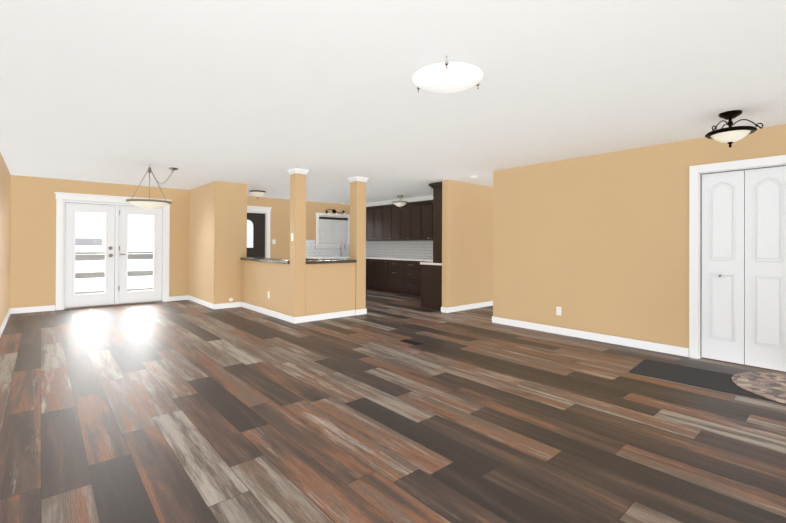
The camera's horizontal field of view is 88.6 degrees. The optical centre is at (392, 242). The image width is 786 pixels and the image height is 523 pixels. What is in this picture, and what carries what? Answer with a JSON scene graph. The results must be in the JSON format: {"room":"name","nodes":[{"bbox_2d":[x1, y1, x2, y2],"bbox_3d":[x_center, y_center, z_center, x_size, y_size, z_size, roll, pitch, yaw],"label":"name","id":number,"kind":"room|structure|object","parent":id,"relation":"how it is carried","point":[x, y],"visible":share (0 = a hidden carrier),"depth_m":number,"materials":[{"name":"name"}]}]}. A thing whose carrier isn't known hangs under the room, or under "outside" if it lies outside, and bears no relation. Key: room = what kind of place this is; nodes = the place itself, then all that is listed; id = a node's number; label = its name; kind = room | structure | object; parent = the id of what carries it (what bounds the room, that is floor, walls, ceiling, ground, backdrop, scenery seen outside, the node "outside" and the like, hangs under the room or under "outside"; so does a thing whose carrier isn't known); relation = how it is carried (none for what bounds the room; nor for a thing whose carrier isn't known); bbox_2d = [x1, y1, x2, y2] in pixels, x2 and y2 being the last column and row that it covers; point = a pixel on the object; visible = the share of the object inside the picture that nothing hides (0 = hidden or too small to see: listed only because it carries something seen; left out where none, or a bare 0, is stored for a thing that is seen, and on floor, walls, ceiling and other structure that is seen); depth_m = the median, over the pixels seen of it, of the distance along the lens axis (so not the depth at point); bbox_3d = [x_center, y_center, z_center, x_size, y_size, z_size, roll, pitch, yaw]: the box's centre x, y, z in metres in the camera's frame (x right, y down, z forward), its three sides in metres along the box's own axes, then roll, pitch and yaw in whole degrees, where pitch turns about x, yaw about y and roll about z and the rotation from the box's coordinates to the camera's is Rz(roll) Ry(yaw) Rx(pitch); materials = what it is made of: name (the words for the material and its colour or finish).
{"room":"living room","nodes":[
{"label":"living room","id":0,"kind":"room"},
{"bbox_2d":[0,152,10,326],"bbox_3d":[-3.253,0.027,3.013,0.150,2.335,10.100,0,0,-41],"label":"wall","id":1,"kind":"structure","parent":0,"point":[5,180],"depth_m":5.77,"materials":[{"name":"beige paint"}]},
{"bbox_2d":[0,308,11,336],"bbox_3d":[-3.195,1.147,3.064,0.018,0.095,9.800,0,0,-41],"label":"baseboard","id":2,"kind":"structure","parent":1,"relation":"attached to","point":[3,325],"depth_m":5.79,"materials":[{"name":"white wood"}]},
{"bbox_2d":[9,175,189,309],"bbox_3d":[-5.426,0.037,7.720,2.770,2.335,0.150,0,0,-41],"label":"wall","id":3,"kind":"structure","parent":0,"point":[32,241],"depth_m":7.06,"materials":[{"name":"beige paint"}]},
{"bbox_2d":[12,305,54,313],"bbox_3d":[-6.188,1.150,6.946,0.558,0.095,0.014,0,0,-41],"label":"baseboard","id":4,"kind":"structure","parent":3,"relation":"attached to","point":[51,307],"depth_m":6.94,"materials":[{"name":"white wood"}]},
{"bbox_2d":[54,192,171,309],"bbox_3d":[-5.335,0.157,7.775,1.856,2.095,0.184,0,0,-41],"label":"french door","id":5,"kind":"structure","parent":3,"relation":"in","point":[118,210],"depth_m":7.70,"materials":[{"name":"white wood"}]},
{"bbox_2d":[169,295,187,300],"bbox_3d":[-4.492,1.164,8.428,0.338,0.095,0.014,0,0,-41],"label":"baseboard","id":6,"kind":"structure","parent":3,"relation":"attached to","point":[173,298],"depth_m":8.42,"materials":[{"name":"white wood"}]},
{"bbox_2d":[240,257,315,315],"bbox_3d":[-2.056,0.751,6.937,0.355,0.930,2.165,0,0,-41],"label":"wall","id":7,"kind":"structure","parent":0,"point":[260,276],"depth_m":6.64,"materials":[{"name":"beige paint"}]},
{"bbox_2d":[241,302,295,323],"bbox_3d":[-2.179,1.167,6.843,0.018,0.095,2.144,0,0,-41],"label":"baseboard","id":8,"kind":"structure","parent":7,"relation":"attached to","point":[278,315],"depth_m":6.66,"materials":[{"name":"white wood"}]},
{"bbox_2d":[247,196,349,258],"bbox_3d":[-2.493,0.061,10.548,4.190,2.335,0.150,0,0,-41],"label":"wall","id":9,"kind":"structure","parent":0,"point":[280,224],"depth_m":10.22,"materials":[{"name":"beige paint"}]},
{"bbox_2d":[247,206,271,257],"bbox_3d":[-3.501,0.171,9.642,1.176,2.100,0.185,0,0,-41],"label":"entry door","id":10,"kind":"structure","parent":9,"relation":"in","point":[258,233],"depth_m":9.81,"materials":[{"name":"wood"}]},
{"bbox_2d":[315,213,349,247],"bbox_3d":[-1.663,-0.325,11.214,1.170,0.960,0.159,0,0,-41],"label":"kitchen window","id":11,"kind":"structure","parent":9,"relation":"in","point":[335,241],"depth_m":11.18,"materials":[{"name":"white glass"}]},
{"bbox_2d":[325,209,345,214],"bbox_3d":[-1.591,-0.840,11.136,0.618,0.180,0.150,0,0,-41],"label":"track light","id":12,"kind":"object","parent":9,"relation":"attached to","point":[334,211],"visible":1,"depth_m":11.12,"materials":[{"name":"black metal"}]},
{"bbox_2d":[308,259,356,313],"bbox_3d":[-1.023,0.754,6.637,0.795,0.930,0.355,0,0,-41],"label":"wall","id":13,"kind":"structure","parent":0,"point":[330,286],"depth_m":6.53,"materials":[{"name":"beige paint"}]},
{"bbox_2d":[366,206,377,241],"bbox_3d":[-0.423,-0.495,11.101,0.348,0.891,0.836,0,0,-41],"label":"upper cabinet","id":14,"kind":"object","parent":0,"relation":"attached to","point":[371,212],"depth_m":11.01,"materials":[{"name":"brown wood"}]},
{"bbox_2d":[378,206,397,241],"bbox_3d":[0.050,-0.495,10.559,0.348,0.891,0.836,0,0,-41],"label":"upper cabinet","id":15,"kind":"object","parent":0,"relation":"attached to","point":[387,215],"depth_m":10.53,"materials":[{"name":"brown wood"}]},
{"bbox_2d":[0,289,785,522],"bbox_3d":[-0.425,1.277,5.616,8.550,0.120,11.000,0,0,-41],"label":"floor","id":16,"kind":"structure","parent":0,"point":[187,411],"depth_m":2.67,"materials":[{"name":"laminate"}]},
{"bbox_2d":[189,181,246,303],"bbox_3d":[-3.684,0.047,8.280,0.590,2.335,2.000,0,0,-41],"label":"wall block","id":17,"kind":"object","parent":16,"relation":"on","point":[218,234],"visible":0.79,"depth_m":7.58,"materials":[{"name":"beige paint"}]},
{"bbox_2d":[188,295,214,308],"bbox_3d":[-3.797,1.165,7.939,0.022,0.095,1.664,0,0,-41],"label":"baseboard","id":18,"kind":"structure","parent":17,"relation":"attached to","point":[199,301],"depth_m":7.83,"materials":[{"name":"white wood"}]},
{"bbox_2d":[215,302,240,308],"bbox_3d":[-3.063,1.166,7.482,0.450,0.095,0.018,0,0,-41],"label":"baseboard","id":19,"kind":"structure","parent":17,"relation":"attached to","point":[234,304],"depth_m":7.47,"materials":[{"name":"white wood"}]},
{"bbox_2d":[288,168,308,316],"bbox_3d":[-1.462,0.048,6.184,0.236,2.334,0.236,0,0,-41],"label":"column","id":20,"kind":"structure","parent":16,"relation":"on","point":[297,294],"depth_m":6.12,"materials":[{"name":"beige paint"}]},
{"bbox_2d":[306,258,333,259],"bbox_3d":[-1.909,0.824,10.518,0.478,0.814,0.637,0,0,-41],"label":"countertop","id":21,"kind":"structure","parent":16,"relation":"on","point":[306,258],"depth_m":10.28,"materials":[{"name":"grey stone"}]},
{"bbox_2d":[348,176,367,309],"bbox_3d":[-0.605,0.055,6.920,0.256,2.334,0.256,0,0,-41],"label":"column","id":22,"kind":"structure","parent":16,"relation":"on","point":[357,218],"depth_m":6.85,"materials":[{"name":"beige paint"}]},
{"bbox_2d":[366,258,373,289],"bbox_3d":[-0.499,0.831,10.904,0.706,0.814,0.678,0,0,-41],"label":"base cabinet","id":23,"kind":"object","parent":16,"relation":"on","point":[369,261],"depth_m":10.61,"materials":[{"name":"brown wood"}]},
{"bbox_2d":[374,258,385,290],"bbox_3d":[-0.114,0.831,10.507,0.648,0.814,0.658,0,0,-41],"label":"base cabinet","id":24,"kind":"object","parent":16,"relation":"on","point":[379,263],"depth_m":10.30,"materials":[{"name":"brown wood"}]},
{"bbox_2d":[386,258,401,293],"bbox_3d":[0.281,0.831,10.055,0.648,0.814,0.658,0,0,-41],"label":"base cabinet","id":25,"kind":"object","parent":16,"relation":"on","point":[393,266],"depth_m":9.87,"materials":[{"name":"brown wood"}]},
{"bbox_2d":[402,258,417,295],"bbox_3d":[0.697,0.831,9.578,0.648,0.814,0.608,0,0,-41],"label":"base cabinet","id":26,"kind":"object","parent":16,"relation":"on","point":[409,269],"depth_m":9.44,"materials":[{"name":"brown wood"}]},
{"bbox_2d":[346,254,441,261],"bbox_3d":[0.199,0.404,10.145,0.658,0.040,3.996,0,0,-41],"label":"countertop","id":27,"kind":"structure","parent":26,"relation":"on","point":[347,255],"depth_m":9.28,"materials":[{"name":"white stone"}]},
{"bbox_2d":[401,339,421,344],"bbox_3d":[0.219,1.215,4.917,0.110,0.004,0.280,0,0,-41],"label":"floor vent","id":28,"kind":"object","parent":16,"relation":"in","point":[411,342],"visible":1,"depth_m":4.89,"materials":[{"name":"brown metal"}]},
{"bbox_2d":[418,266,441,309],"bbox_3d":[1.368,0.828,8.014,1.640,0.814,0.650,0,0,-41],"label":"base cabinet","id":29,"kind":"object","parent":16,"relation":"on","point":[429,277],"depth_m":7.53,"materials":[{"name":"brown wood"}]},
{"bbox_2d":[418,262,441,265],"bbox_3d":[1.358,0.401,8.020,1.652,0.040,0.670,0,0,-41],"label":"countertop","id":30,"kind":"structure","parent":29,"relation":"on","point":[419,263],"depth_m":7.56,"materials":[{"name":"white stone"}]},
{"bbox_2d":[629,359,783,403],"bbox_3d":[2.850,1.219,3.577,1.200,0.008,0.600,0,0,45],"label":"door mat","id":31,"kind":"object","parent":16,"relation":"on","point":[714,380],"visible":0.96,"depth_m":3.66,"materials":[{"name":"grey fabric"}]},
{"bbox_2d":[732,372,785,403],"bbox_3d":[3.250,1.212,3.439,1.040,0.007,0.546,0,0,-41],"label":"door mat","id":32,"kind":"object","parent":31,"relation":"on","point":[770,385],"visible":0.98,"depth_m":3.45,"materials":[{"name":"fabric"}]},
{"bbox_2d":[0,0,785,203],"bbox_3d":[-0.414,-1.178,5.626,8.550,0.120,11.000,0,0,-41],"label":"ceiling","id":33,"kind":"structure","parent":0,"point":[264,95],"depth_m":2.91,"materials":[{"name":"white paint"}]},
{"bbox_2d":[126,165,177,208],"bbox_3d":[-3.490,-0.807,5.874,0.682,0.645,0.574,0,0,-41],"label":"dining pendant light","id":34,"kind":"object","parent":33,"relation":"hanging from","point":[149,203],"visible":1,"depth_m":5.72,"materials":[{"name":"white glass"}]},
{"bbox_2d":[249,190,265,198],"bbox_3d":[-2.942,-1.033,8.755,0.340,0.164,0.340,0,0,-41],"label":"ceiling light","id":35,"kind":"object","parent":33,"relation":"attached to","point":[257,193],"visible":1,"depth_m":8.66,"materials":[{"name":"white glass"}]},
{"bbox_2d":[391,195,408,206],"bbox_3d":[0.164,-0.947,9.424,0.402,0.303,0.404,0,0,-41],"label":"kitchen ceiling light","id":36,"kind":"object","parent":33,"relation":"attached to","point":[400,203],"visible":1,"depth_m":9.34,"materials":[{"name":"white glass"}]},
{"bbox_2d":[412,56,483,92],"bbox_3d":[0.357,-1.076,2.667,0.470,0.100,0.479,0,0,-41],"label":"ceiling light","id":37,"kind":"object","parent":33,"relation":"attached to","point":[446,76],"visible":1,"depth_m":2.56,"materials":[{"name":"white glass"}]},
{"bbox_2d":[705,110,763,147],"bbox_3d":[2.899,-0.963,3.436,0.365,0.298,0.382,0,0,-41],"label":"ceiling light","id":38,"kind":"object","parent":33,"relation":"attached to","point":[730,135],"visible":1,"depth_m":3.40,"materials":[{"name":"white glass"}]},
{"bbox_2d":[366,195,432,206],"bbox_3d":[0.400,-1.041,10.135,0.389,0.108,4.277,0,0,-41],"label":"ceiling soffit","id":39,"kind":"structure","parent":0,"point":[413,199],"depth_m":9.97,"materials":[{"name":"paint"}]},
{"bbox_2d":[398,202,417,241],"bbox_3d":[0.524,-0.495,10.017,0.348,0.891,0.836,0,0,-41],"label":"upper cabinet","id":40,"kind":"object","parent":0,"relation":"attached to","point":[408,214],"depth_m":9.92,"materials":[{"name":"brown wood"}]},
{"bbox_2d":[418,202,433,241],"bbox_3d":[0.998,-0.495,9.475,0.348,0.891,0.836,0,0,-41],"label":"upper cabinet","id":41,"kind":"object","parent":0,"relation":"attached to","point":[423,207],"depth_m":9.52,"materials":[{"name":"brown wood"}]},
{"bbox_2d":[430,186,441,241],"bbox_3d":[1.476,-0.549,7.903,1.640,0.990,0.340,0,0,-41],"label":"upper cabinet","id":42,"kind":"object","parent":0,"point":[436,210],"depth_m":7.43,"materials":[{"name":"brown wood"}]},
{"bbox_2d":[442,180,492,306],"bbox_3d":[1.588,0.067,7.693,1.800,2.335,0.120,0,0,-41],"label":"wall","id":43,"kind":"structure","parent":0,"point":[467,243],"depth_m":7.41,"materials":[{"name":"beige paint"}]},
{"bbox_2d":[445,301,492,312],"bbox_3d":[1.621,1.187,7.635,1.814,0.095,0.018,0,0,-41],"label":"baseboard","id":44,"kind":"structure","parent":43,"relation":"attached to","point":[489,303],"depth_m":7.42,"materials":[{"name":"white wood"}]},
{"bbox_2d":[493,124,785,347],"bbox_3d":[3.192,0.063,4.891,0.750,2.335,4.150,0,0,-41],"label":"wall","id":45,"kind":"structure","parent":0,"point":[598,243],"depth_m":4.96,"materials":[{"name":"beige paint"}]},
{"bbox_2d":[556,306,561,315],"bbox_3d":[2.228,0.918,5.410,0.008,0.115,0.070,0,0,-41],"label":"outlet","id":46,"kind":"object","parent":45,"relation":"attached to","point":[558,310],"visible":1,"depth_m":5.41,"materials":[{"name":"white plastic"}]},
{"bbox_2d":[492,316,688,356],"bbox_3d":[2.351,1.181,5.267,0.018,0.095,2.507,0,0,-41],"label":"baseboard","id":47,"kind":"structure","parent":45,"relation":"attached to","point":[663,348],"depth_m":5.01,"materials":[{"name":"white wood"}]},
{"bbox_2d":[689,155,785,371],"bbox_3d":[3.513,0.204,4.024,0.142,2.048,0.886,0,0,-41],"label":"bifold closet door","id":48,"kind":"structure","parent":45,"relation":"in","point":[737,261],"depth_m":4.04,"materials":[{"name":"white wood"}]},
{"label":"outside","id":49,"kind":"structure","parent":0,"visible":0},
{"bbox_2d":[75,259,152,291],"bbox_3d":[-18.139,1.767,30.248,37.000,0.150,50.490,0,0,-41],"label":"snow","id":50,"kind":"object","parent":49,"point":[91,284],"depth_m":19.35,"materials":[{"name":"white snow"}]},
{"bbox_2d":[75,238,101,261],"bbox_3d":[-33.636,0.613,33.635,14.700,2.050,5.600,0,0,-41],"label":"neighbour","id":51,"kind":"structure","parent":50,"relation":"on","point":[80,245],"depth_m":35.77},
{"bbox_2d":[64,252,152,293],"bbox_3d":[-6.259,0.952,9.357,5.800,1.410,3.390,0,0,-41],"label":"deck","id":52,"kind":"object","parent":50,"relation":"on","point":[101,257],"depth_m":10.32,"materials":[{"name":"grey wood"}]}
]}

